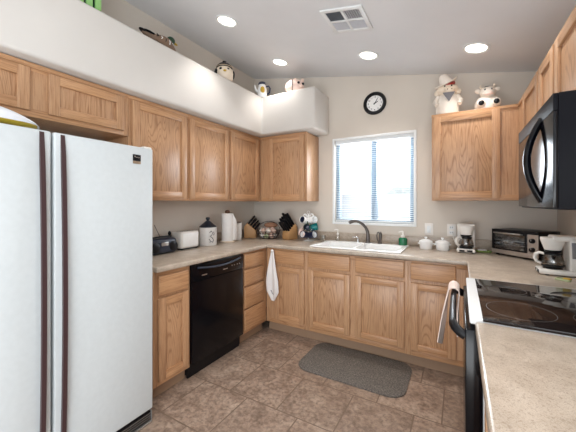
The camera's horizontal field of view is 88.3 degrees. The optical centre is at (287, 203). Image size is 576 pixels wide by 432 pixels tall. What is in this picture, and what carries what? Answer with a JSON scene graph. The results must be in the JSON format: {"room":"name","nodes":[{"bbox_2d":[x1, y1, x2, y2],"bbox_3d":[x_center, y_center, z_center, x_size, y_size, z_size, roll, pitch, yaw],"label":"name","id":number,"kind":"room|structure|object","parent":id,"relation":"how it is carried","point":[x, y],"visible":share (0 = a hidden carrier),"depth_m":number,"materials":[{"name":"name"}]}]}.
{"room":"kitchen","nodes":[
{"label":"kitchen","id":0,"kind":"room"},
{"bbox_2d":[38,0,254,236],"bbox_3d":[-1.560,-0.187,2.158,0.150,3.050,4.200,0,0,30],"label":"wall","id":1,"kind":"structure","parent":0,"point":[167,216],"depth_m":2.94,"materials":[{"name":"paint"}]},
{"bbox_2d":[0,52,128,140],"bbox_3d":[-1.523,-0.626,1.740,0.328,0.297,1.037,0,0,30],"label":"upper cabinet","id":2,"kind":"object","parent":1,"relation":"attached to","point":[56,101],"visible":1,"depth_m":1.77,"materials":[{"name":"brown wood"}]},
{"bbox_2d":[105,95,187,200],"bbox_3d":[-1.131,-0.398,2.419,0.328,0.752,0.534,0,0,30],"label":"upper cabinet","id":3,"kind":"object","parent":1,"relation":"attached to","point":[163,129],"visible":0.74,"depth_m":2.34,"materials":[{"name":"brown wood"}]},
{"bbox_2d":[187,114,228,200],"bbox_3d":[-0.865,-0.398,2.878,0.328,0.752,0.536,0,0,30],"label":"upper cabinet","id":4,"kind":"object","parent":1,"relation":"attached to","point":[207,141],"visible":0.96,"depth_m":2.76,"materials":[{"name":"brown wood"}]},
{"bbox_2d":[229,128,259,200],"bbox_3d":[-0.594,-0.398,3.348,0.328,0.752,0.556,0,0,30],"label":"upper cabinet","id":5,"kind":"object","parent":1,"relation":"attached to","point":[244,148],"visible":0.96,"depth_m":3.23,"materials":[{"name":"brown wood"}]},
{"bbox_2d":[0,0,328,137],"bbox_3d":[-0.809,-0.999,2.244,1.061,0.437,3.299,0,0,30],"label":"soffit","id":6,"kind":"structure","parent":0,"point":[74,38],"depth_m":2.09,"materials":[{"name":"paint"}]},
{"bbox_2d":[80,0,100,10],"bbox_3d":[-1.281,-1.360,1.870,0.060,0.285,0.204,0,0,30],"label":"stand","id":7,"kind":"object","parent":6,"relation":"on","point":[96,4],"visible":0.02,"depth_m":1.92,"materials":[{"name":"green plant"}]},
{"bbox_2d":[139,27,177,50],"bbox_3d":[-1.034,-1.304,2.389,0.144,0.172,0.353,0,0,30],"label":"duck decoy","id":8,"kind":"object","parent":6,"relation":"on","point":[169,41],"visible":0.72,"depth_m":2.33,"materials":[{"name":"black plastic"}]},
{"bbox_2d":[214,61,234,80],"bbox_3d":[-0.645,-1.328,2.993,0.190,0.220,0.199,0,0,36],"label":"jar","id":9,"kind":"object","parent":6,"relation":"on","point":[224,69],"visible":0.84,"depth_m":2.93,"materials":[{"name":"beige ceramic"}]},
{"bbox_2d":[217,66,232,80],"bbox_3d":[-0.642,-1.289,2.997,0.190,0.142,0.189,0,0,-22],"label":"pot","id":10,"kind":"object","parent":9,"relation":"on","point":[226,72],"depth_m":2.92,"materials":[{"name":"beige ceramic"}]},
{"bbox_2d":[254,81,270,96],"bbox_3d":[-0.295,-1.315,3.438,0.172,0.194,0.114,0,0,24],"label":"pitcher","id":11,"kind":"object","parent":6,"relation":"on","point":[262,91],"visible":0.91,"depth_m":3.40,"materials":[{"name":"white ceramic"}]},
{"bbox_2d":[285,78,303,91],"bbox_3d":[0.077,-1.297,3.304,0.216,0.173,0.211,0,0,-12],"label":"cookie jar","id":12,"kind":"object","parent":6,"relation":"on","point":[294,84],"visible":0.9,"depth_m":3.23,"materials":[{"name":"pink ceramic"}]},
{"bbox_2d":[139,307,463,431],"bbox_3d":[-0.389,1.388,0.991,3.345,0.100,5.350,0,0,30],"label":"floor","id":13,"kind":"structure","parent":0,"point":[260,385],"depth_m":2.01,"materials":[{"name":"tile"}]},
{"bbox_2d":[0,123,151,431],"bbox_3d":[-1.348,0.497,1.594,0.721,1.679,0.924,0,0,30],"label":"refrigerator","id":14,"kind":"object","parent":13,"relation":"on","point":[76,212],"visible":1,"depth_m":1.45,"materials":[{"name":"metal"}]},
{"bbox_2d":[0,106,39,128],"bbox_3d":[-1.356,-0.387,1.221,0.240,0.102,0.500,0,0,30],"label":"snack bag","id":15,"kind":"object","parent":14,"relation":"on","point":[7,116],"visible":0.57,"depth_m":1.30,"materials":[{"name":"white plastic"}]},
{"bbox_2d":[152,266,189,398],"bbox_3d":[-1.059,0.900,2.245,0.590,0.876,0.311,0,0,30],"label":"base cabinet","id":16,"kind":"object","parent":13,"relation":"on","point":[170,288],"visible":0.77,"depth_m":2.08,"materials":[{"name":"brown wood"}]},
{"bbox_2d":[152,228,575,288],"bbox_3d":[0.391,0.394,2.341,3.041,0.136,1.928,0,0,30],"label":"countertop","id":17,"kind":"structure","parent":16,"relation":"on","point":[487,266],"depth_m":2.45,"materials":[{"name":"laminate"}]},
{"bbox_2d":[152,225,177,254],"bbox_3d":[-1.069,0.301,2.484,0.124,0.237,0.265,0,0,30],"label":"radio","id":18,"kind":"object","parent":17,"relation":"on","point":[160,244],"visible":0.81,"depth_m":2.46,"materials":[{"name":"black plastic"}]},
{"bbox_2d":[152,243,159,253],"bbox_3d":[-1.062,0.361,2.379,0.007,0.084,0.084,0,0,30],"label":"speaker grille","id":19,"kind":"object","parent":18,"relation":"attached to","point":[155,246],"depth_m":2.38,"materials":[{"name":"black plastic"}]},
{"bbox_2d":[170,241,177,250],"bbox_3d":[-0.975,0.361,2.531,0.007,0.084,0.084,0,0,30],"label":"speaker grille","id":20,"kind":"object","parent":18,"relation":"attached to","point":[173,244],"depth_m":2.52,"materials":[{"name":"black plastic"}]},
{"bbox_2d":[172,230,197,249],"bbox_3d":[-0.962,0.340,2.770,0.143,0.166,0.223,0,0,30],"label":"toaster","id":21,"kind":"object","parent":17,"relation":"on","point":[186,239],"visible":0.79,"depth_m":2.71,"materials":[{"name":"white plastic"}]},
{"bbox_2d":[199,217,216,245],"bbox_3d":[-0.812,0.282,3.010,0.181,0.283,0.178,0,0,30],"label":"stoneware crock","id":22,"kind":"object","parent":17,"relation":"on","point":[207,230],"visible":1,"depth_m":2.94,"materials":[{"name":"white ceramic"}]},
{"bbox_2d":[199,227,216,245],"bbox_3d":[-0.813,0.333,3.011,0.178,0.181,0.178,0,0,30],"label":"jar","id":23,"kind":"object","parent":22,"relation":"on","point":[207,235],"depth_m":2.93,"materials":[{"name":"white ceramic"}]},
{"bbox_2d":[220,210,236,242],"bbox_3d":[-0.660,0.249,3.257,0.169,0.349,0.160,0,0,9],"label":"paper towel holder","id":24,"kind":"object","parent":17,"relation":"on","point":[229,223],"visible":1,"depth_m":3.21,"materials":[{"name":"white paper"}]},
{"bbox_2d":[237,222,241,239],"bbox_3d":[-0.595,0.321,3.449,0.099,0.204,0.060,0,0,-30],"label":"block","id":25,"kind":"object","parent":17,"relation":"on","point":[239,224],"visible":0.63,"depth_m":3.43,"materials":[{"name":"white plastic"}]},
{"bbox_2d":[244,216,260,237],"bbox_3d":[-0.438,0.289,3.666,0.201,0.269,0.106,0,0,-2],"label":"knife block","id":26,"kind":"object","parent":17,"relation":"on","point":[250,231],"visible":0.98,"depth_m":3.61,"materials":[{"name":"brown wood"}]},
{"bbox_2d":[257,221,280,238],"bbox_3d":[-0.234,0.320,3.604,0.286,0.207,0.286,0,0,30],"label":"wire basket","id":27,"kind":"object","parent":17,"relation":"on","point":[277,231],"visible":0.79,"depth_m":3.53,"materials":[{"name":"metal"}]},
{"bbox_2d":[264,222,277,227],"bbox_3d":[-0.211,0.265,3.643,0.170,0.072,0.084,0,0,0],"label":"bread loaf","id":28,"kind":"object","parent":27,"relation":"in","point":[268,224],"visible":0.95,"depth_m":3.61,"materials":[{"name":"brown food"}]},
{"bbox_2d":[278,213,296,239],"bbox_3d":[-0.006,0.267,3.471,0.106,0.312,0.232,0,0,44],"label":"knife block","id":29,"kind":"object","parent":17,"relation":"on","point":[289,228],"visible":1,"depth_m":3.44,"materials":[{"name":"brown wood"}]},
{"bbox_2d":[303,211,313,240],"bbox_3d":[0.232,0.254,3.387,0.144,0.338,0.144,0,0,30],"label":"mug tree","id":30,"kind":"object","parent":17,"relation":"on","point":[308,239],"visible":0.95,"depth_m":3.36,"materials":[{"name":"white ceramic"}]},
{"bbox_2d":[299,214,308,223],"bbox_3d":[0.186,0.175,3.344,0.101,0.120,0.081,0,0,-43],"label":"mug","id":31,"kind":"object","parent":30,"relation":"hanging from","point":[303,219],"visible":0.94,"depth_m":3.34,"materials":[{"name":"white ceramic"}]},
{"bbox_2d":[300,228,308,237],"bbox_3d":[0.189,0.339,3.342,0.081,0.120,0.101,0,0,44],"label":"mug","id":32,"kind":"object","parent":30,"relation":"hanging from","point":[303,231],"visible":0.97,"depth_m":3.33,"materials":[{"name":"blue ceramic"}]},
{"bbox_2d":[303,221,310,230],"bbox_3d":[0.218,0.259,3.326,0.081,0.120,0.101,0,0,12],"label":"mug","id":33,"kind":"object","parent":30,"relation":"hanging from","point":[307,225],"visible":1,"depth_m":3.32,"materials":[{"name":"blue ceramic"}]},
{"bbox_2d":[308,229,316,238],"bbox_3d":[0.272,0.341,3.338,0.081,0.120,0.101,0,0,-39],"label":"mug","id":34,"kind":"object","parent":30,"relation":"hanging from","point":[313,234],"visible":0.91,"depth_m":3.33,"materials":[{"name":"blue ceramic"}]},
{"bbox_2d":[308,213,316,223],"bbox_3d":[0.272,0.171,3.338,0.081,0.120,0.101,0,0,-39],"label":"mug","id":35,"kind":"object","parent":30,"relation":"hanging from","point":[313,219],"visible":0.98,"depth_m":3.33,"materials":[{"name":"white ceramic"}]},
{"bbox_2d":[309,223,317,230],"bbox_3d":[0.292,0.257,3.369,0.101,0.120,0.081,0,0,17],"label":"mug","id":36,"kind":"object","parent":30,"relation":"hanging from","point":[314,226],"visible":0.66,"depth_m":3.34,"materials":[{"name":"teal ceramic"}]},
{"bbox_2d":[310,240,408,259],"bbox_3d":[0.698,0.486,2.898,0.840,0.152,0.510,0,0,30],"label":"sink","id":37,"kind":"object","parent":17,"relation":"in","point":[334,244],"visible":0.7,"depth_m":2.95,"materials":[{"name":"white ceramic"}]},
{"bbox_2d":[376,232,381,243],"bbox_3d":[0.928,0.348,3.014,0.058,0.122,0.045,0,0,30],"label":"sprayer","id":38,"kind":"object","parent":37,"relation":"on","point":[379,233],"visible":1,"depth_m":3.00,"materials":[{"name":"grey metal"}]},
{"bbox_2d":[399,231,406,244],"bbox_3d":[1.123,0.340,2.905,0.080,0.139,0.059,0,0,30],"label":"soap bottle","id":39,"kind":"object","parent":37,"relation":"on","point":[402,240],"visible":1,"depth_m":2.88,"materials":[{"name":"green plastic"}]},
{"bbox_2d":[348,220,370,242],"bbox_3d":[0.738,0.289,3.073,0.232,0.240,0.054,0,0,1],"label":"kitchen faucet","id":40,"kind":"object","parent":17,"relation":"on","point":[350,221],"visible":0.99,"depth_m":3.06,"materials":[{"name":"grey metal"}]},
{"bbox_2d":[418,237,433,249],"bbox_3d":[1.279,0.366,2.754,0.118,0.114,0.125,0,0,-27],"label":"crock","id":41,"kind":"object","parent":17,"relation":"on","point":[426,244],"visible":1,"depth_m":2.71,"materials":[{"name":"white ceramic"}]},
{"bbox_2d":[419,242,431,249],"bbox_3d":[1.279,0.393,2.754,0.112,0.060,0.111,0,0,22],"label":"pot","id":42,"kind":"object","parent":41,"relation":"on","point":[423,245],"depth_m":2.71,"materials":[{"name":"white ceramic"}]},
{"bbox_2d":[434,237,450,250],"bbox_3d":[1.397,0.366,2.685,0.118,0.114,0.125,0,0,-27],"label":"crock","id":43,"kind":"object","parent":17,"relation":"on","point":[442,245],"visible":1,"depth_m":2.64,"materials":[{"name":"white ceramic"}]},
{"bbox_2d":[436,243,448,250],"bbox_3d":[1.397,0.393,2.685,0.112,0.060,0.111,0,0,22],"label":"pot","id":44,"kind":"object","parent":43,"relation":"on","point":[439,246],"depth_m":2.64,"materials":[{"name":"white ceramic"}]},
{"bbox_2d":[453,223,474,253],"bbox_3d":[1.550,0.301,2.624,0.179,0.244,0.266,0,0,32],"label":"coffee maker","id":45,"kind":"object","parent":17,"relation":"on","point":[465,239],"visible":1,"depth_m":2.54,"materials":[{"name":"white plastic"}]},
{"bbox_2d":[458,225,473,234],"bbox_3d":[1.532,0.232,2.554,0.125,0.078,0.125,0,0,32],"label":"basket","id":46,"kind":"object","parent":45,"relation":"on","point":[462,229],"depth_m":2.52,"materials":[{"name":"white plastic"}]},
{"bbox_2d":[475,249,491,252],"bbox_3d":[1.691,0.411,2.567,0.110,0.024,0.070,0,0,20],"label":"sponge","id":47,"kind":"object","parent":17,"relation":"on","point":[477,250],"visible":1,"depth_m":2.54,"materials":[{"name":"green"}]},
{"bbox_2d":[492,228,559,259],"bbox_3d":[1.856,0.317,2.345,0.262,0.212,0.355,0,0,-16],"label":"toaster oven","id":48,"kind":"object","parent":17,"relation":"on","point":[519,242],"visible":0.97,"depth_m":2.28,"materials":[{"name":"black metal"}]},
{"bbox_2d":[493,231,525,252],"bbox_3d":[1.743,0.303,2.345,0.002,0.140,0.266,0,0,-16],"label":"door","id":49,"kind":"structure","parent":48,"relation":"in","point":[503,241],"depth_m":2.35,"materials":[{"name":"black glass"}]},
{"bbox_2d":[533,234,575,277],"bbox_3d":[1.594,0.307,1.768,0.210,0.232,0.130,0,0,30],"label":"coffee maker","id":50,"kind":"object","parent":17,"relation":"on","point":[552,244],"visible":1,"depth_m":1.74,"materials":[{"name":"white plastic"}]},
{"bbox_2d":[540,236,564,250],"bbox_3d":[1.583,0.242,1.775,0.119,0.074,0.119,0,0,30],"label":"basket","id":51,"kind":"object","parent":50,"relation":"on","point":[550,243],"depth_m":1.74,"materials":[{"name":"white plastic"}]},
{"bbox_2d":[544,249,561,252],"bbox_3d":[1.583,0.285,1.775,0.079,0.011,0.079,0,0,30],"label":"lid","id":52,"kind":"object","parent":50,"relation":"on","point":[546,250],"depth_m":1.75,"materials":[{"name":"black plastic"}]},
{"bbox_2d":[555,277,571,281],"bbox_3d":[1.502,0.414,1.619,0.029,0.018,0.066,0,0,-25],"label":"packet","id":53,"kind":"object","parent":17,"relation":"on","point":[556,278],"visible":1,"depth_m":1.60,"materials":[{"name":"yellow paper"}]},
{"bbox_2d":[185,254,242,378],"bbox_3d":[-0.813,0.901,2.640,0.619,0.871,0.609,0,0,30],"label":"dishwasher","id":54,"kind":"object","parent":13,"relation":"on","point":[216,286],"visible":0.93,"depth_m":2.45,"materials":[{"name":"black plastic"}]},
{"bbox_2d":[185,336,239,376],"bbox_3d":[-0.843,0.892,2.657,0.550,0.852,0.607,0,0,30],"label":"toe kick","id":55,"kind":"object","parent":54,"relation":"in","point":[198,366],"depth_m":2.47,"materials":[{"name":"black plastic"}]},
{"bbox_2d":[240,248,265,342],"bbox_3d":[-0.570,0.900,3.092,0.590,0.876,0.407,0,0,30],"label":"base cabinet","id":56,"kind":"object","parent":13,"relation":"on","point":[254,262],"visible":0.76,"depth_m":2.92,"materials":[{"name":"brown wood"}]},
{"bbox_2d":[267,248,309,337],"bbox_3d":[0.119,0.900,3.256,0.473,0.876,0.599,0,0,30],"label":"base cabinet","id":57,"kind":"object","parent":13,"relation":"on","point":[287,313],"visible":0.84,"depth_m":2.98,"materials":[{"name":"brown wood"}]},
{"bbox_2d":[266,249,278,300],"bbox_3d":[-0.156,0.735,3.023,0.142,0.529,0.051,0,0,30],"label":"hand towel","id":58,"kind":"object","parent":57,"relation":"hanging from","point":[271,278],"visible":1,"depth_m":3.02,"materials":[{"name":"white fabric"}]},
{"bbox_2d":[299,343,411,397],"bbox_3d":[0.541,1.333,2.431,0.845,0.009,0.523,0,0,30],"label":"kitchen mat","id":59,"kind":"object","parent":13,"relation":"on","point":[380,375],"visible":1,"depth_m":2.38,"materials":[{"name":"grey fabric"}]},
{"bbox_2d":[307,251,408,362],"bbox_3d":[0.723,0.905,2.907,0.922,0.866,0.599,0,0,30],"label":"base cabinet","id":60,"kind":"object","parent":13,"relation":"on","point":[360,303],"visible":0.97,"depth_m":2.62,"materials":[{"name":"brown wood"}]},
{"bbox_2d":[408,260,468,376],"bbox_3d":[1.320,0.900,2.562,0.458,0.876,0.599,0,0,30],"label":"base cabinet","id":61,"kind":"object","parent":13,"relation":"on","point":[428,282],"visible":0.61,"depth_m":2.34,"materials":[{"name":"brown wood"}]},
{"bbox_2d":[485,410,487,431],"bbox_3d":[0.631,0.900,0.344,0.599,0.876,1.300,0,0,30],"label":"base cabinet","id":62,"kind":"object","parent":13,"relation":"on","point":[486,426],"visible":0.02,"depth_m":0.99,"materials":[{"name":"brown wood"}]},
{"bbox_2d":[475,322,575,431],"bbox_3d":[0.626,0.394,0.347,0.639,0.136,1.300,0,0,30],"label":"countertop","id":63,"kind":"structure","parent":62,"relation":"on","point":[528,378],"depth_m":0.72,"materials":[{"name":"laminate"}]},
{"bbox_2d":[449,278,575,431],"bbox_3d":[1.073,0.793,1.238,0.700,1.030,0.682,0,0,30],"label":"range","id":64,"kind":"object","parent":13,"relation":"on","point":[536,308],"visible":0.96,"depth_m":1.13,"materials":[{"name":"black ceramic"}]},
{"bbox_2d":[437,281,459,343],"bbox_3d":[0.848,0.581,1.567,0.100,0.300,0.244,0,0,30],"label":"dish towel","id":65,"kind":"object","parent":64,"relation":"hanging from","point":[452,284],"visible":0.94,"depth_m":1.52,"materials":[{"name":"white fabric"}]},
{"bbox_2d":[475,279,575,336],"bbox_3d":[1.089,0.418,1.213,0.527,0.011,0.655,0,0,30],"label":"glass cooktop","id":66,"kind":"object","parent":64,"relation":"in","point":[536,308],"depth_m":1.19,"materials":[{"name":"glass"}]},
{"bbox_2d":[125,0,575,78],"bbox_3d":[-0.139,-1.456,1.424,3.345,0.812,4.350,0,0,30],"label":"ceiling","id":67,"kind":"structure","parent":0,"point":[409,37],"depth_m":2.36,"materials":[{"name":"paint"}]},
{"bbox_2d":[215,15,237,27],"bbox_3d":[-0.511,-1.515,2.476,0.188,0.043,0.191,0,0,24],"label":"ceiling light","id":68,"kind":"object","parent":67,"relation":"attached to","point":[224,20],"visible":1,"depth_m":2.47,"materials":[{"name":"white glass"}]},
{"bbox_2d":[271,58,288,65],"bbox_3d":[-0.087,-1.514,3.195,0.188,0.043,0.191,0,0,24],"label":"ceiling light","id":69,"kind":"object","parent":67,"relation":"attached to","point":[279,62],"visible":1,"depth_m":3.19,"materials":[{"name":"white glass"}]},
{"bbox_2d":[319,4,372,32],"bbox_3d":[0.429,-1.332,2.159,0.302,0.067,0.306,0,0,30],"label":"ceiling vent","id":70,"kind":"object","parent":67,"relation":"in","point":[354,17],"visible":1,"depth_m":2.14,"materials":[{"name":"white metal"}]},
{"bbox_2d":[357,51,378,59],"bbox_3d":[0.725,-1.335,2.686,0.188,0.043,0.191,0,0,24],"label":"ceiling light","id":71,"kind":"object","parent":67,"relation":"attached to","point":[365,55],"visible":1,"depth_m":2.68,"materials":[{"name":"white glass"}]},
{"bbox_2d":[462,42,490,53],"bbox_3d":[1.435,-1.181,2.265,0.188,0.043,0.191,0,0,24],"label":"ceiling light","id":72,"kind":"object","parent":67,"relation":"attached to","point":[476,47],"visible":1,"depth_m":2.26,"materials":[{"name":"white glass"}]},
{"bbox_2d":[255,71,556,306],"bbox_3d":[0.912,-0.187,3.243,3.345,3.050,0.150,0,0,30],"label":"wall","id":73,"kind":"structure","parent":0,"point":[409,98],"depth_m":2.97,"materials":[{"name":"paint"}]},
{"bbox_2d":[260,131,318,200],"bbox_3d":[0.011,-0.398,3.485,0.621,0.752,0.328,0,0,30],"label":"upper cabinet","id":74,"kind":"object","parent":73,"relation":"attached to","point":[289,163],"visible":1,"depth_m":3.34,"materials":[{"name":"brown wood"}]},
{"bbox_2d":[256,228,491,250],"bbox_3d":[0.868,0.375,3.167,3.041,0.098,0.020,0,0,30],"label":"backsplash","id":75,"kind":"structure","parent":73,"relation":"attached to","point":[343,236],"depth_m":3.07,"materials":[{"name":"laminate"}]},
{"bbox_2d":[332,130,416,226],"bbox_3d":[0.889,-0.247,3.158,0.884,0.964,0.020,0,0,30],"label":"trim","id":76,"kind":"structure","parent":73,"relation":"attached to","point":[408,131],"depth_m":3.09,"materials":[{"name":"plastic"}]},
{"bbox_2d":[363,92,385,114],"bbox_3d":[0.914,-1.057,3.136,0.242,0.242,0.030,0,0,30],"label":"wall clock","id":77,"kind":"object","parent":73,"relation":"attached to","point":[374,103],"visible":1,"depth_m":3.14,"materials":[{"name":"black plastic"}]},
{"bbox_2d":[336,137,413,223],"bbox_3d":[0.936,-0.247,3.240,0.840,0.920,0.060,0,0,30],"label":"window","id":78,"kind":"structure","parent":73,"relation":"in","point":[374,166],"depth_m":3.22,"materials":[{"name":"grey metal"}]},
{"bbox_2d":[335,133,413,223],"bbox_3d":[0.906,-0.249,3.189,0.828,0.912,0.049,0,0,30],"label":"window blind","id":79,"kind":"object","parent":78,"relation":"attached to","point":[408,135],"visible":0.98,"depth_m":3.17,"materials":[{"name":"plastic"}]},
{"bbox_2d":[425,223,432,234],"bbox_3d":[1.370,0.253,2.885,0.074,0.116,0.010,0,0,30],"label":"light switch","id":80,"kind":"object","parent":73,"relation":"attached to","point":[428,226],"visible":1,"depth_m":2.88,"materials":[{"name":"white plastic"}]},
{"bbox_2d":[447,224,455,235],"bbox_3d":[1.536,0.253,2.789,0.074,0.116,0.010,0,0,30],"label":"wall outlet","id":81,"kind":"object","parent":73,"relation":"attached to","point":[451,228],"visible":1,"depth_m":2.79,"materials":[{"name":"white plastic"}]},
{"bbox_2d":[431,104,518,200],"bbox_3d":[1.720,-0.396,2.498,0.904,0.747,0.328,0,0,30],"label":"upper cabinet","id":82,"kind":"object","parent":73,"relation":"attached to","point":[475,153],"visible":0.7,"depth_m":2.42,"materials":[{"name":"brown wood"}]},
{"bbox_2d":[433,74,462,114],"bbox_3d":[1.403,-0.956,2.613,0.236,0.372,0.168,0,0,22],"label":"figurine","id":83,"kind":"object","parent":82,"relation":"on","point":[448,99],"visible":0.98,"depth_m":2.57,"materials":[{"name":"white ceramic"}]},
{"bbox_2d":[474,83,500,108],"bbox_3d":[1.663,-0.881,2.477,0.184,0.223,0.182,0,0,26],"label":"figurine","id":84,"kind":"object","parent":82,"relation":"on","point":[487,99],"visible":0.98,"depth_m":2.43,"materials":[{"name":"white ceramic"}]},
{"bbox_2d":[557,210,575,235],"bbox_3d":[1.432,-0.187,0.950,0.150,3.050,3.300,0,0,30],"label":"wall","id":85,"kind":"structure","parent":0,"point":[566,219],"depth_m":2.21,"materials":[{"name":"paint"}]},
{"bbox_2d":[518,71,537,132],"bbox_3d":[1.717,-0.396,1.907,0.309,0.747,0.736,0,0,30],"label":"upper cabinet","id":86,"kind":"object","parent":85,"relation":"attached to","point":[528,104],"visible":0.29,"depth_m":1.91,"materials":[{"name":"brown wood"}]},
{"bbox_2d":[538,5,575,109],"bbox_3d":[1.315,-0.569,1.213,0.309,0.400,0.874,0,0,30],"label":"upper cabinet","id":87,"kind":"object","parent":85,"relation":"attached to","point":[557,71],"visible":0.54,"depth_m":1.31,"materials":[{"name":"brown wood"}]},
{"bbox_2d":[519,90,575,209],"bbox_3d":[1.206,-0.173,1.187,0.471,0.390,0.667,0,0,30],"label":"microwave","id":88,"kind":"object","parent":87,"relation":"attached to","point":[547,143],"visible":1,"depth_m":1.01,"materials":[{"name":"black paint"}]},
{"label":"outside","id":89,"kind":"structure","parent":0,"visible":0},
{"bbox_3d":[7.073,1.538,14.956,30.000,0.100,25.400,0,0,30],"label":"ground","id":90,"kind":"structure","parent":89,"visible":0},
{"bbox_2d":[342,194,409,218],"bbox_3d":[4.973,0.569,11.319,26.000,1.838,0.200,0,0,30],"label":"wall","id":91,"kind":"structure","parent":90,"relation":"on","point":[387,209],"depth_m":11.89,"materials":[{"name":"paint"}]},
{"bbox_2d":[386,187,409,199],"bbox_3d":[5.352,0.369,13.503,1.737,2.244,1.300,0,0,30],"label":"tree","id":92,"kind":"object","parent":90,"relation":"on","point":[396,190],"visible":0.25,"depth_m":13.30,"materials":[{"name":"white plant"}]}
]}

